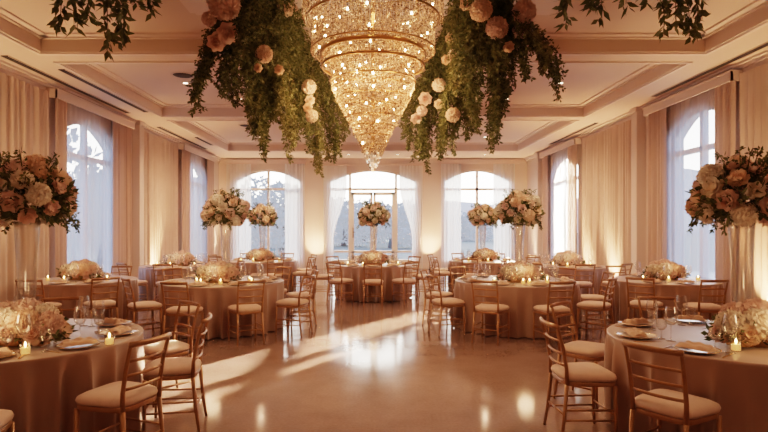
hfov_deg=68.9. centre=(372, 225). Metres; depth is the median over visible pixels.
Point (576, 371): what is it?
seat cushion
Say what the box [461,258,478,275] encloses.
banquet chair
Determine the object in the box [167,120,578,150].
trim
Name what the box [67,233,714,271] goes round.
ground
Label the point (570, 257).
flower arrangement
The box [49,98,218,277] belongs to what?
wall
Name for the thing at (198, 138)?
ceiling vent
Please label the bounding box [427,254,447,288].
banquet chair
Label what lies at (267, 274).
seat cushion
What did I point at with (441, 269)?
seat cushion
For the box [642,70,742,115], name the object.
curtain pelmet
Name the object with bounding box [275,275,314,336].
banquet chair
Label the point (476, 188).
window
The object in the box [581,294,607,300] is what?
seat cushion
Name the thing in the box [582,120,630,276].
curtain
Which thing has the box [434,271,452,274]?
seat cushion
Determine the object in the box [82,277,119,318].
banquet chair
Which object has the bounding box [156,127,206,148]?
ceiling vent
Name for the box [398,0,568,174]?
garland
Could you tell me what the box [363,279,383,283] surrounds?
seat cushion
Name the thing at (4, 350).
folded napkin
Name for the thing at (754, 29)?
trim
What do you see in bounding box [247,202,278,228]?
flower bouquet
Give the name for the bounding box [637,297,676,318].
banquet chair
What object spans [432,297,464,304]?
seat cushion
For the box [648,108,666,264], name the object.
curtain
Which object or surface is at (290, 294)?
seat cushion
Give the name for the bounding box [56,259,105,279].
flower arrangement
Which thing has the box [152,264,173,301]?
banquet chair
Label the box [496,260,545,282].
flower arrangement
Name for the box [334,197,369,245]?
tree
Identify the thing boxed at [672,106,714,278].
window
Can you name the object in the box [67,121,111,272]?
window
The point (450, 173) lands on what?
sheer curtain
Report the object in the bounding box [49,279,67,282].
folded napkin
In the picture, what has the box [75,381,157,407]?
seat cushion
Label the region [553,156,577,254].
window
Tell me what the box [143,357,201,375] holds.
seat cushion
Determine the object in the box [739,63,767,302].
curtain
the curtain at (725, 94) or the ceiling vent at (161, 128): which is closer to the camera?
the curtain at (725, 94)
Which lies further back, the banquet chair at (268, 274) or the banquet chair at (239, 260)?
the banquet chair at (268, 274)
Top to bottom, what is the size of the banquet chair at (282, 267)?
0.906 m
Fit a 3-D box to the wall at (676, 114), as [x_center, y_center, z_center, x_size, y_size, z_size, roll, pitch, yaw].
[6.160,-0.650,9.550,0.320,4.620,25.100,0,0,0]
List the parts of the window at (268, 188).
frame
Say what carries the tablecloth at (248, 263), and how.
on the banquet table
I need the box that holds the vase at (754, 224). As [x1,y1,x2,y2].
[728,221,755,300]
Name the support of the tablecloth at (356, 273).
on the banquet table
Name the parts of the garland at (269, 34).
vine stem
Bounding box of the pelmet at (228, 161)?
[226,159,306,163]
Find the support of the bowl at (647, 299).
on the wine glass at (647, 299)
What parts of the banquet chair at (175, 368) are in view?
leg, leg, seat frame, leg, post, leg, post, backrest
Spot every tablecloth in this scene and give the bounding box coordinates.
[0,319,144,431]
[23,275,137,323]
[138,263,204,301]
[158,276,283,339]
[227,259,296,290]
[334,262,411,301]
[448,259,515,290]
[453,275,581,338]
[537,263,609,296]
[604,319,767,431]
[607,275,723,323]
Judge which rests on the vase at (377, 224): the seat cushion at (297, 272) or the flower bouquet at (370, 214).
the flower bouquet at (370, 214)
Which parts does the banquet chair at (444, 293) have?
post, leg, leg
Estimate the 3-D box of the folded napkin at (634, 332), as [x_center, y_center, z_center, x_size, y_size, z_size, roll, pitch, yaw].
[2.110,0.844,4.489,0.134,0.046,0.257,0,0,7]
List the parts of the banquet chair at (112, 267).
backrest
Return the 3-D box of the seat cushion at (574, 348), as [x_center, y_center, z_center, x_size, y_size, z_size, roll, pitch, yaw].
[2.050,1.163,5.360,0.452,0.077,0.435,0,0,-44]
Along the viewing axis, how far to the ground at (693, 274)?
20.48 m
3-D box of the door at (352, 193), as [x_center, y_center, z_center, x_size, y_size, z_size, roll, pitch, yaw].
[-0.425,0.020,21.865,0.830,2.680,0.110,0,0,0]
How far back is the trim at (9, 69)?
10.25 m
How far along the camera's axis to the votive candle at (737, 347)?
3.96 m
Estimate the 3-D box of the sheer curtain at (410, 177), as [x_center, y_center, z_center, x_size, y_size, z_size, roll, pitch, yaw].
[1.477,-0.350,21.701,0.914,3.980,0.054,0,0,0]
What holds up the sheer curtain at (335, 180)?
hanging from the curtain rod
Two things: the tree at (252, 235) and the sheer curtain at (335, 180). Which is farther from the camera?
the tree at (252, 235)
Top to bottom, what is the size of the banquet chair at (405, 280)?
0.906 m
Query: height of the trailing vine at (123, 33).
1.720 m
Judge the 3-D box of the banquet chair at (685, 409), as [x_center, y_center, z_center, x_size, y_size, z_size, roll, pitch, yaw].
[1.949,1.209,3.676,0.538,0.906,0.462,0,0,-34]
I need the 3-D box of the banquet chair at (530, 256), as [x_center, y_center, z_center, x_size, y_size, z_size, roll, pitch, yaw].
[4.017,1.209,13.647,0.462,0.906,0.538,0,0,-14]
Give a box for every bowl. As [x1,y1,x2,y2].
[15,314,30,334]
[73,307,86,324]
[646,299,657,315]
[664,308,677,324]
[722,314,737,334]
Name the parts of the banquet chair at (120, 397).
leg, seat frame, leg, leg, post, backrest, leg, post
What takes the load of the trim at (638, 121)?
attached to the wall at (676, 114)
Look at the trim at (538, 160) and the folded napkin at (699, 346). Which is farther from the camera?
the trim at (538, 160)
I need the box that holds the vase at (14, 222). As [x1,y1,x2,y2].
[13,221,40,299]
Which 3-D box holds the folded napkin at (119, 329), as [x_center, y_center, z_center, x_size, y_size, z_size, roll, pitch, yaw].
[-2.091,0.844,4.608,0.134,0.046,0.258,0,0,0]
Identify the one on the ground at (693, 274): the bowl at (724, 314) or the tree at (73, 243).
the tree at (73, 243)
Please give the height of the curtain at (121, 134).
4.080 m
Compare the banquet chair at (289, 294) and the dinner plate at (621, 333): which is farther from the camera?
the banquet chair at (289, 294)
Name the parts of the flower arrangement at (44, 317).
planter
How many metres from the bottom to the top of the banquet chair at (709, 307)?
0.906 m
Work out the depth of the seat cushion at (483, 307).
7.91 m
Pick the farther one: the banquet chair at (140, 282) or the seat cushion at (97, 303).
the banquet chair at (140, 282)
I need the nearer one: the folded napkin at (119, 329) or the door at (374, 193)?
the folded napkin at (119, 329)
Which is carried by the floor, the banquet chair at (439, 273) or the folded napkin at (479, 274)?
the banquet chair at (439, 273)
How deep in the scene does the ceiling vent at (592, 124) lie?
15.63 m
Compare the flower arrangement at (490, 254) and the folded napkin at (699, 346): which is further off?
the flower arrangement at (490, 254)
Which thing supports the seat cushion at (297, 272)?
on the banquet chair at (297, 273)
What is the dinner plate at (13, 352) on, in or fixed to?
on the tablecloth at (41, 389)
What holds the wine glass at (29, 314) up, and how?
on the tablecloth at (41, 389)
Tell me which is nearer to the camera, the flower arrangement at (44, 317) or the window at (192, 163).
the flower arrangement at (44, 317)
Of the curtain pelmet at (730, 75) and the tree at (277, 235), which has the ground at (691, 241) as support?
the tree at (277, 235)
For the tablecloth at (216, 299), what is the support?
on the banquet table
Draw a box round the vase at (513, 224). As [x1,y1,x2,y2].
[513,224,524,259]
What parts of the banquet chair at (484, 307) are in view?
leg, post, leg, backrest, seat frame, post, leg, leg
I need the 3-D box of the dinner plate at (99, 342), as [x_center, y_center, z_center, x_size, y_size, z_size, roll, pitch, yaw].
[-2.169,0.879,4.123,0.299,0.022,0.299,0,0,28]
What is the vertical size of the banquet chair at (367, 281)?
0.906 m
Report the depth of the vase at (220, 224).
9.14 m
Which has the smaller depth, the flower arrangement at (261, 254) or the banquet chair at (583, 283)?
the banquet chair at (583, 283)
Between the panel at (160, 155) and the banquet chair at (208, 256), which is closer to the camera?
the banquet chair at (208, 256)
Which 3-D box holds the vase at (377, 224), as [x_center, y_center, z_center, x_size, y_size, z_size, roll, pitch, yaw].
[0.020,0.425,13.100,0.196,0.930,0.196,0,0,0]
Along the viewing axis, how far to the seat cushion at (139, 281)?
11.61 m
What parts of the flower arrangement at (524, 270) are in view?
planter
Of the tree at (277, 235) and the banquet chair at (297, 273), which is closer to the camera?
the banquet chair at (297, 273)
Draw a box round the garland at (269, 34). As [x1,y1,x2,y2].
[185,0,350,177]
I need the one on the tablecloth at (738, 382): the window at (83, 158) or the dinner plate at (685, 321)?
the dinner plate at (685, 321)
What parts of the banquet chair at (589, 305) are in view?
leg, leg, seat frame, leg, post, leg, post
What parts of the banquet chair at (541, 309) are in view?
leg, leg, post, seat frame, backrest, leg, post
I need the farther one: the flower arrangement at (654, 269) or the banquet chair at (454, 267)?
the banquet chair at (454, 267)
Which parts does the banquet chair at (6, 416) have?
seat frame, leg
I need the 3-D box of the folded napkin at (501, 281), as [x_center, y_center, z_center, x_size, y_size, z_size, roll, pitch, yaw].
[1.925,0.844,8.448,0.258,0.046,0.134,0,0,34]
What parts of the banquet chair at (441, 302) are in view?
post, leg, backrest, post, leg, seat frame, leg, leg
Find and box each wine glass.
[15,314,30,352]
[73,307,86,335]
[78,296,89,325]
[92,300,104,331]
[646,299,657,330]
[664,308,677,341]
[676,297,687,325]
[722,314,737,353]
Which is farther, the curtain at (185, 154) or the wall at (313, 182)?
the wall at (313, 182)
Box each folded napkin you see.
[0,347,11,355]
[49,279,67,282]
[58,336,97,347]
[101,317,128,324]
[105,325,131,333]
[189,281,206,284]
[475,273,488,275]
[496,280,509,283]
[529,281,547,284]
[621,317,650,324]
[624,327,647,336]
[673,314,705,320]
[674,340,718,352]
[677,279,695,282]
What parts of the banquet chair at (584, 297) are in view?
post, post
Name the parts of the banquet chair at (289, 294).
leg, post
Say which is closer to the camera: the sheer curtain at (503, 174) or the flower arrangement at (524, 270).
the flower arrangement at (524, 270)
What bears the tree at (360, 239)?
on the ground at (691, 241)
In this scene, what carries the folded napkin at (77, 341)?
on the dinner plate at (99, 342)
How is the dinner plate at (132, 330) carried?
on the tablecloth at (41, 389)
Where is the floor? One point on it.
(370, 367)
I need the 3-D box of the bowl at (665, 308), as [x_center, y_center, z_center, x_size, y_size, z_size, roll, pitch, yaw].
[2.306,0.694,4.334,0.096,0.143,0.096,0,0,0]
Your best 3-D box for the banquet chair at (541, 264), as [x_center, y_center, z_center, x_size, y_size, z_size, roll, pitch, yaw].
[3.465,1.209,11.643,0.538,0.906,0.462,0,0,-43]
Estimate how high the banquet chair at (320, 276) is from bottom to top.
0.906 m
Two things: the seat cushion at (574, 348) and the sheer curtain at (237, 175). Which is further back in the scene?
the sheer curtain at (237, 175)
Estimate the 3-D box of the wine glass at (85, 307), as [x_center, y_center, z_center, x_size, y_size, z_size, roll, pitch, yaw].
[-2.275,0.756,4.349,0.096,0.268,0.096,0,0,0]
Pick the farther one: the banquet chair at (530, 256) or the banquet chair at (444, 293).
the banquet chair at (530, 256)
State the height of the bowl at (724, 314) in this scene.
0.143 m
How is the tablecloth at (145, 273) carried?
on the banquet table
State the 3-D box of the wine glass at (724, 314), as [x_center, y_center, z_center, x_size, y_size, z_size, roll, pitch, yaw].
[2.508,0.756,3.932,0.096,0.268,0.096,0,0,0]
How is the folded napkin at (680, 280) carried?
on the dinner plate
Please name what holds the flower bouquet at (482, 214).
on the vase
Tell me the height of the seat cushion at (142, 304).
0.077 m
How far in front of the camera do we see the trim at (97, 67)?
12.24 m
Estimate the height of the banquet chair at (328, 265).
0.906 m
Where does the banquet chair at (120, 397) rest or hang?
on the floor
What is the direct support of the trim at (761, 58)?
attached to the wall at (676, 114)
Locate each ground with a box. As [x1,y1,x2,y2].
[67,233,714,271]
[686,272,714,279]
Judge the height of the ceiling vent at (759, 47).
0.016 m
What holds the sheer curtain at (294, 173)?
hanging from the pelmet at (228, 161)
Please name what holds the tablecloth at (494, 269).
on the banquet table
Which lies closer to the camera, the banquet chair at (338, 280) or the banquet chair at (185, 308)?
the banquet chair at (185, 308)
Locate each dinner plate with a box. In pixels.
[0,351,15,358]
[55,340,100,349]
[96,320,131,325]
[99,328,138,335]
[616,331,656,338]
[617,320,653,326]
[671,317,707,322]
[673,346,721,353]
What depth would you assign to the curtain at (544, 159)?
18.94 m
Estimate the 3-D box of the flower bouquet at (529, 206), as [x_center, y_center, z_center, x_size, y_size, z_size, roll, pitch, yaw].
[2.400,-0.273,9.201,0.826,0.702,0.823,0,0,-32]
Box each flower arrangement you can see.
[0,297,77,346]
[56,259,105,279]
[163,250,198,265]
[194,260,243,282]
[245,247,275,260]
[356,250,389,263]
[470,247,499,260]
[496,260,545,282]
[549,250,585,265]
[641,258,690,279]
[701,298,767,346]
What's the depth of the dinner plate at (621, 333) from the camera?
4.48 m
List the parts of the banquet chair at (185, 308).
post, leg, backrest, seat frame, post, leg, leg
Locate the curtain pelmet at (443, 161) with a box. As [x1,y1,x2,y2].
[439,159,519,163]
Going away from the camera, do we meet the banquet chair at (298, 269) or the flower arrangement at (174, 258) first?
the flower arrangement at (174, 258)
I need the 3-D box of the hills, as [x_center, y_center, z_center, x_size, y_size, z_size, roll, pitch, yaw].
[0.000,-6.776,153.000,240.000,18.871,6.000,0,0,0]
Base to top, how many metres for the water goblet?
0.155 m
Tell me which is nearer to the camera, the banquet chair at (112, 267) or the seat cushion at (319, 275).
the banquet chair at (112, 267)
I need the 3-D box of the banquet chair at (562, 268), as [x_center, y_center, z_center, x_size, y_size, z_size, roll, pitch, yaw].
[3.335,1.209,9.999,0.538,0.906,0.462,0,0,-41]
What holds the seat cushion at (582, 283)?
on the banquet chair at (583, 283)
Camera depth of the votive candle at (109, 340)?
4.17 m
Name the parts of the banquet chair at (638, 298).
post, backrest, post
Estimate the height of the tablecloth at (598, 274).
0.753 m
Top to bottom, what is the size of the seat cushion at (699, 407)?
0.077 m
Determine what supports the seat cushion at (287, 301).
on the banquet chair at (298, 302)
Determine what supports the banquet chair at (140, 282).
on the floor
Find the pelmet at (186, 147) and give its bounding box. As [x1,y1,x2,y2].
[178,144,216,161]
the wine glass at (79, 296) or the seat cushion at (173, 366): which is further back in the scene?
the wine glass at (79, 296)
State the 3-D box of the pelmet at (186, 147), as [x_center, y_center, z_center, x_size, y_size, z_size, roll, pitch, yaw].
[-5.867,-2.428,18.850,0.245,0.175,3.500,0,0,0]
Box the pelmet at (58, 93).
[46,88,135,128]
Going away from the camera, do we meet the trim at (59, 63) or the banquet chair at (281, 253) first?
the trim at (59, 63)
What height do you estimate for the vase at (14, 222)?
0.930 m
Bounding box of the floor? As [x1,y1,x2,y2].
[136,269,613,431]
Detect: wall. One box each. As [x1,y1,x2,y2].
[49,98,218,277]
[219,163,526,268]
[527,81,739,302]
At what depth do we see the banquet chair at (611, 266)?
10.68 m
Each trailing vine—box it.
[46,0,162,61]
[552,0,709,44]
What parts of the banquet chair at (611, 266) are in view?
backrest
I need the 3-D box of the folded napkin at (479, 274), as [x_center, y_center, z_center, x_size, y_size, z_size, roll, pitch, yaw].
[1.925,0.844,9.851,0.257,0.046,0.134,0,0,-22]
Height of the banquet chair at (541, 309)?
0.906 m
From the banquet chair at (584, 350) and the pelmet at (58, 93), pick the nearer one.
the banquet chair at (584, 350)
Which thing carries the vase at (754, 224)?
on the tablecloth at (738, 382)
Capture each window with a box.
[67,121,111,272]
[190,161,205,262]
[251,170,284,249]
[334,170,411,260]
[461,170,492,249]
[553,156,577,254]
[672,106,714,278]
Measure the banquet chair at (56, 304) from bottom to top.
0.906 m
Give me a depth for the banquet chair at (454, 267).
10.36 m
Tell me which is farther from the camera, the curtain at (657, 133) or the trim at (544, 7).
the curtain at (657, 133)
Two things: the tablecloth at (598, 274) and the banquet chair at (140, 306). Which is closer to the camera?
the banquet chair at (140, 306)
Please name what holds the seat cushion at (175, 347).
on the banquet chair at (176, 348)
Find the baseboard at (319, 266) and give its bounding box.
[305,264,440,268]
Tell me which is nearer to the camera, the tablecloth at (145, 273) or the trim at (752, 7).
the trim at (752, 7)
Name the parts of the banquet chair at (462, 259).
backrest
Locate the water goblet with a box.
[39,329,51,351]
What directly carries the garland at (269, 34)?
hanging from the trim at (544, 7)
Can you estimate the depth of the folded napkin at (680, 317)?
5.17 m
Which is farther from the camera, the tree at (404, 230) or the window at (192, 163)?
the tree at (404, 230)
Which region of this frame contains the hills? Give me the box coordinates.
[193,168,714,232]
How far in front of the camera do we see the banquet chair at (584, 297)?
9.01 m
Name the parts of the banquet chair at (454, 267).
post, backrest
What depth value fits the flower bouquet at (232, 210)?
8.93 m
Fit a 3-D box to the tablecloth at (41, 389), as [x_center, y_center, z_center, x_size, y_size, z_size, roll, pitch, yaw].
[-2.836,1.268,4.477,1.947,0.753,1.858,0,0,0]
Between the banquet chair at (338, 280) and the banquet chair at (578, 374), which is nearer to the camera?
the banquet chair at (578, 374)
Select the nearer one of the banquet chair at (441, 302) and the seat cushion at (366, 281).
the banquet chair at (441, 302)
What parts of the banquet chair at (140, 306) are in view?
post, post, seat frame, leg, leg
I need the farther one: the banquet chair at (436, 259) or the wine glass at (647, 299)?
the banquet chair at (436, 259)
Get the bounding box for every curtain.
[55,98,66,276]
[112,121,130,275]
[182,150,189,251]
[207,159,213,261]
[226,164,250,261]
[285,164,304,267]
[323,166,346,267]
[399,166,422,267]
[441,164,460,267]
[493,164,514,259]
[542,155,547,262]
[567,144,576,252]
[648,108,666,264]
[715,81,735,303]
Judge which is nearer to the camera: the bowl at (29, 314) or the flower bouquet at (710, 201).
the bowl at (29, 314)
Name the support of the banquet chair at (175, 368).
on the floor
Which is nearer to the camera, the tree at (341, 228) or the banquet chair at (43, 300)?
the banquet chair at (43, 300)
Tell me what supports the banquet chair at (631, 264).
on the floor
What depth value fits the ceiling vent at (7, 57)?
10.11 m
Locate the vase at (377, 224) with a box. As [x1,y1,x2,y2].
[370,224,377,249]
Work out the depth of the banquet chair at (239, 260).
12.50 m
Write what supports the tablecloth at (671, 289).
on the banquet table
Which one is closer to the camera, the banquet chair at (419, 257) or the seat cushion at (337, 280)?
the seat cushion at (337, 280)
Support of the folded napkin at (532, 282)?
on the dinner plate
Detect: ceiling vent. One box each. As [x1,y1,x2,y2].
[0,55,130,112]
[58,69,147,111]
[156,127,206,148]
[170,72,193,78]
[194,137,212,144]
[549,123,597,143]
[650,41,767,96]
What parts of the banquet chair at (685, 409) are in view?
post, leg, backrest, leg, seat frame, post, leg, leg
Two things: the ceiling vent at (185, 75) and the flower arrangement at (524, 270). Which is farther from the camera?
the ceiling vent at (185, 75)
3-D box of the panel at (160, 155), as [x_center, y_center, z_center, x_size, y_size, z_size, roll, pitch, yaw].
[-5.900,-0.400,15.575,0.114,4.080,2.654,0,0,0]
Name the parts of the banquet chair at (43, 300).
backrest, post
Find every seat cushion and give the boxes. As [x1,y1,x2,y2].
[46,302,61,307]
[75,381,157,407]
[83,300,115,307]
[127,301,161,308]
[138,280,147,283]
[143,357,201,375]
[144,340,189,355]
[166,305,202,313]
[228,304,260,311]
[263,273,281,276]
[276,298,308,305]
[286,292,312,297]
[292,271,310,274]
[297,268,311,270]
[314,274,332,277]
[329,278,352,282]
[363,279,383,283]
[392,278,415,282]
[426,291,452,297]
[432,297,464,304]
[434,268,447,270]
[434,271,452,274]
[475,303,508,311]
[533,305,569,312]
[551,362,616,381]
[561,341,604,356]
[577,300,610,308]
[578,281,591,285]
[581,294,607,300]
[630,300,662,307]
[635,389,720,418]
[683,302,720,309]
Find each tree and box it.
[67,127,101,260]
[68,163,101,263]
[251,175,284,255]
[251,190,280,248]
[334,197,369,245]
[335,201,387,241]
[361,202,411,247]
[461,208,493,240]
[465,225,493,238]
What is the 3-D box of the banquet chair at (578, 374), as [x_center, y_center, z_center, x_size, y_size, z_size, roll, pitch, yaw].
[1.633,1.209,4.495,0.538,0.906,0.462,0,0,-2]
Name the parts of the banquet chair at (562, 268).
backrest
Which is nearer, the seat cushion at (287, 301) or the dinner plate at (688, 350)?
the dinner plate at (688, 350)
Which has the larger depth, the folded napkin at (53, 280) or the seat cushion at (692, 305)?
the folded napkin at (53, 280)
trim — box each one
[0,0,767,38]
[0,21,767,54]
[0,59,221,162]
[53,61,692,116]
[86,64,659,107]
[132,120,145,292]
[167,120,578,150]
[179,0,560,14]
[187,121,558,144]
[220,158,525,162]
[524,49,767,162]
[534,151,541,262]
[629,107,645,273]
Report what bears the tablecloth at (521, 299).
on the banquet table
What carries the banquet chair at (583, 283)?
on the floor
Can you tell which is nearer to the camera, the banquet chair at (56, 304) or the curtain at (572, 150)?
the banquet chair at (56, 304)
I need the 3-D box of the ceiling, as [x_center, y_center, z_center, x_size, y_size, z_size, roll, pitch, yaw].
[0.000,-2.780,9.400,12.000,0.320,24.800,0,0,0]
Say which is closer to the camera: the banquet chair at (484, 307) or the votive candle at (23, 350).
the votive candle at (23, 350)
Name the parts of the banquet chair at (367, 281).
leg, seat frame, backrest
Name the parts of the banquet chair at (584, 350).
post, leg, backrest, post, seat frame, leg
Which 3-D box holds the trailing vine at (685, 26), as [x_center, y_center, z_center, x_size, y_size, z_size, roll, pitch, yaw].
[1.786,-2.053,3.976,1.095,1.596,0.416,0,0,3]
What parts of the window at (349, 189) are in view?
rail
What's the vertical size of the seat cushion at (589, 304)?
0.077 m
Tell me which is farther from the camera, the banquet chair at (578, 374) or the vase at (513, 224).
the vase at (513, 224)
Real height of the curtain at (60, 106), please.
4.080 m
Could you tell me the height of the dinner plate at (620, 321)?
0.022 m
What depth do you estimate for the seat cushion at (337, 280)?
11.91 m
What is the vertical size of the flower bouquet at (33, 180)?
0.702 m
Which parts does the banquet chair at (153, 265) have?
post, backrest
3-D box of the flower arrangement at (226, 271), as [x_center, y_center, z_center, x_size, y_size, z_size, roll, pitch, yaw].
[-2.446,0.715,8.787,0.787,0.352,0.420,0,0,4]
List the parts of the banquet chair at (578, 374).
post, leg, backrest, post, leg, seat frame, leg, leg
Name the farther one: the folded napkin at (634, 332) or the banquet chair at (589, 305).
the banquet chair at (589, 305)
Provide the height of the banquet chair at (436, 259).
0.906 m
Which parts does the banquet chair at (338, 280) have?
seat frame, leg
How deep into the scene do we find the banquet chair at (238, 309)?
7.87 m
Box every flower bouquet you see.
[0,146,80,234]
[200,187,251,229]
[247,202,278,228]
[356,199,390,228]
[466,202,497,228]
[491,188,544,229]
[684,146,767,235]
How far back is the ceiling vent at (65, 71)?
10.70 m
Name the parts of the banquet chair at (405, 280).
seat frame, leg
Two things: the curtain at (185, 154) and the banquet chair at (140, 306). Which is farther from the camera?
the curtain at (185, 154)
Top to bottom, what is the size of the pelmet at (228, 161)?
0.165 m
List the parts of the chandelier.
stem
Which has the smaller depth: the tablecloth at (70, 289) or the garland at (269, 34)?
the garland at (269, 34)
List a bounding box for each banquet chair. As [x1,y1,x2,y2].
[0,409,14,431]
[15,279,62,314]
[41,297,82,318]
[74,332,171,431]
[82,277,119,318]
[111,266,132,275]
[116,263,147,300]
[121,277,161,334]
[142,312,211,431]
[144,300,200,407]
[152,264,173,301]
[160,282,203,343]
[161,267,182,280]
[207,256,221,262]
[228,280,265,345]
[237,260,245,273]
[263,258,283,278]
[274,266,291,314]
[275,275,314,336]
[281,253,293,257]
[286,269,318,324]
[292,256,316,291]
[297,254,316,281]
[309,258,332,297]
[325,262,353,304]
[326,256,338,290]
[363,263,383,305]
[392,261,419,304]
[408,256,420,292]
[415,258,437,297]
[420,269,452,325]
[426,274,464,335]
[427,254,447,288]
[429,256,453,291]
[448,266,466,315]
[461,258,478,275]
[470,279,509,345]
[525,256,540,262]
[526,262,543,273]
[533,281,575,342]
[539,317,617,431]
[550,300,604,408]
[555,267,576,280]
[575,264,595,293]
[577,277,617,334]
[581,271,614,326]
[601,263,632,294]
[606,265,626,312]
[622,340,721,431]
[625,277,662,318]
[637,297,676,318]
[682,280,728,319]
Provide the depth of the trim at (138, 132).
13.92 m
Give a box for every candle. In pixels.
[19,342,30,354]
[104,333,114,344]
[730,339,741,351]
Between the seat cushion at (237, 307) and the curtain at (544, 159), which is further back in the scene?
the curtain at (544, 159)
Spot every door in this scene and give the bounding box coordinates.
[351,192,372,259]
[373,192,394,259]
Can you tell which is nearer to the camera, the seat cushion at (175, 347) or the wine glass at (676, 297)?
the wine glass at (676, 297)
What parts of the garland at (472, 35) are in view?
vine stem, vine stem, vine stem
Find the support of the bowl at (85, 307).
on the wine glass at (85, 307)
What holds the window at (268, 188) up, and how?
in the wall at (313, 182)
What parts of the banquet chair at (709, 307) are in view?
post, seat frame, backrest, post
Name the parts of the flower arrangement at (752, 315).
planter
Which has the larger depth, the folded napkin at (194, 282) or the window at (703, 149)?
the window at (703, 149)
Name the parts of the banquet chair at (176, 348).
seat frame, post, backrest, post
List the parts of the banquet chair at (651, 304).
post, backrest, seat frame, post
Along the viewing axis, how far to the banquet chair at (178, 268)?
10.10 m
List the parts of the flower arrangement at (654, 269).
planter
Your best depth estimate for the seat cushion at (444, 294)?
9.45 m
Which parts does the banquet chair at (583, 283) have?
backrest, post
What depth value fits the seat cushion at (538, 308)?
7.78 m
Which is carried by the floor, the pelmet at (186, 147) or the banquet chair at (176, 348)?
the banquet chair at (176, 348)
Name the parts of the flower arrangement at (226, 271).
planter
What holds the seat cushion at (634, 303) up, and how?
on the banquet chair at (651, 304)
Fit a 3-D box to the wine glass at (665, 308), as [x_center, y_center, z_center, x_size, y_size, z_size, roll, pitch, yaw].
[2.306,0.756,4.334,0.096,0.268,0.096,0,0,0]
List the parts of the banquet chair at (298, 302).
leg, leg, seat frame, leg, post, backrest, leg, post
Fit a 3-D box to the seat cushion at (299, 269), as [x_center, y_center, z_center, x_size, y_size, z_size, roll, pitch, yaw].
[-1.814,1.163,14.905,0.435,0.077,0.452,0,0,-28]
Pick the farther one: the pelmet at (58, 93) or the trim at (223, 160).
the trim at (223, 160)
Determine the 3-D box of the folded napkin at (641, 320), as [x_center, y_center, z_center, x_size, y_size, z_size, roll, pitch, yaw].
[2.355,0.844,5.025,0.258,0.046,0.134,0,0,-25]
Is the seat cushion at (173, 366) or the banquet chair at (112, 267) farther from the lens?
the banquet chair at (112, 267)
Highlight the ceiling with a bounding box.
[0,0,767,157]
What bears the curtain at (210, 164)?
hanging from the pelmet at (186, 147)
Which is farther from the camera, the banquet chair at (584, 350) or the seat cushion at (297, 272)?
the seat cushion at (297, 272)
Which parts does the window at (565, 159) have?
frame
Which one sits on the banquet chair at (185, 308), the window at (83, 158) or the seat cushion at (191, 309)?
the seat cushion at (191, 309)
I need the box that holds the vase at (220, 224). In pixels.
[220,224,231,262]
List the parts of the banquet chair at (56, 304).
backrest, post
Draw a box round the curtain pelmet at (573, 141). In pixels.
[539,138,581,157]
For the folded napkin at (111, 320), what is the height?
0.046 m
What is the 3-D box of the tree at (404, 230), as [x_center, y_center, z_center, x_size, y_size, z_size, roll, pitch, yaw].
[1.743,-0.308,45.815,5.826,4.292,5.675,0,0,0]
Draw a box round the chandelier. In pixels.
[302,0,444,171]
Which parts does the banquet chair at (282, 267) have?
backrest, post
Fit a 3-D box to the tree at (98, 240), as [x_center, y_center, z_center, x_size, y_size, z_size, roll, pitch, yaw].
[-13.101,-0.673,26.775,6.604,5.320,6.006,0,0,3]
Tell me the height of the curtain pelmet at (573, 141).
0.175 m
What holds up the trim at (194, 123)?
attached to the ceiling
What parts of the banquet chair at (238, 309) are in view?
leg, leg, post, seat frame, backrest, leg, leg, post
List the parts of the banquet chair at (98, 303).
post, seat frame, backrest, post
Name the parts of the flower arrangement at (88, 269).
planter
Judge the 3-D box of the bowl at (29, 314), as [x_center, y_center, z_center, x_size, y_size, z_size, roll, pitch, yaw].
[-2.463,0.694,3.947,0.096,0.143,0.096,0,0,0]
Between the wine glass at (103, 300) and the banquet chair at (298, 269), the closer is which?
the wine glass at (103, 300)
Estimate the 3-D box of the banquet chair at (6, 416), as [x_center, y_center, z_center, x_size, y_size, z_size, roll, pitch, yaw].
[-2.382,1.209,3.236,0.462,0.906,0.538,0,0,-18]
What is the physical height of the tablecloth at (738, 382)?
0.753 m
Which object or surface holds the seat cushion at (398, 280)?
on the banquet chair at (405, 280)
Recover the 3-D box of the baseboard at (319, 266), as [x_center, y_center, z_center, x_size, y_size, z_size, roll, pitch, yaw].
[0.000,1.565,21.788,12.000,0.190,0.025,0,0,0]
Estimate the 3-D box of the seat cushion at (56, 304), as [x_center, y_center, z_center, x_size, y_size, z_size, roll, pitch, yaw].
[-4.859,1.163,8.196,0.452,0.077,0.435,0,0,3]
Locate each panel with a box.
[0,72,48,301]
[144,131,177,264]
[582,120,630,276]
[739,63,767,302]
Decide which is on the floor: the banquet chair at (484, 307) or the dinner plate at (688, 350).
the banquet chair at (484, 307)
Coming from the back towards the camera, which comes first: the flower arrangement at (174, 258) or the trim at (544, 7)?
the flower arrangement at (174, 258)
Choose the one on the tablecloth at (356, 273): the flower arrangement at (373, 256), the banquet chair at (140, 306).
the flower arrangement at (373, 256)
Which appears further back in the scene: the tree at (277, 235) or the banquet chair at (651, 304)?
the tree at (277, 235)
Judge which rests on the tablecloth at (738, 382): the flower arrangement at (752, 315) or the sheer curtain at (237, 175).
the flower arrangement at (752, 315)
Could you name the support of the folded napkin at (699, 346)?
on the dinner plate at (688, 350)
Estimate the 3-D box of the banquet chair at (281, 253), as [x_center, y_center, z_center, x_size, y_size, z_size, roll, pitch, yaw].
[-2.466,1.209,15.575,0.462,0.906,0.538,0,0,17]
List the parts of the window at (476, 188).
frame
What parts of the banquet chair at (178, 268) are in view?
backrest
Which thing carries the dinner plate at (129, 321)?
on the tablecloth at (41, 389)

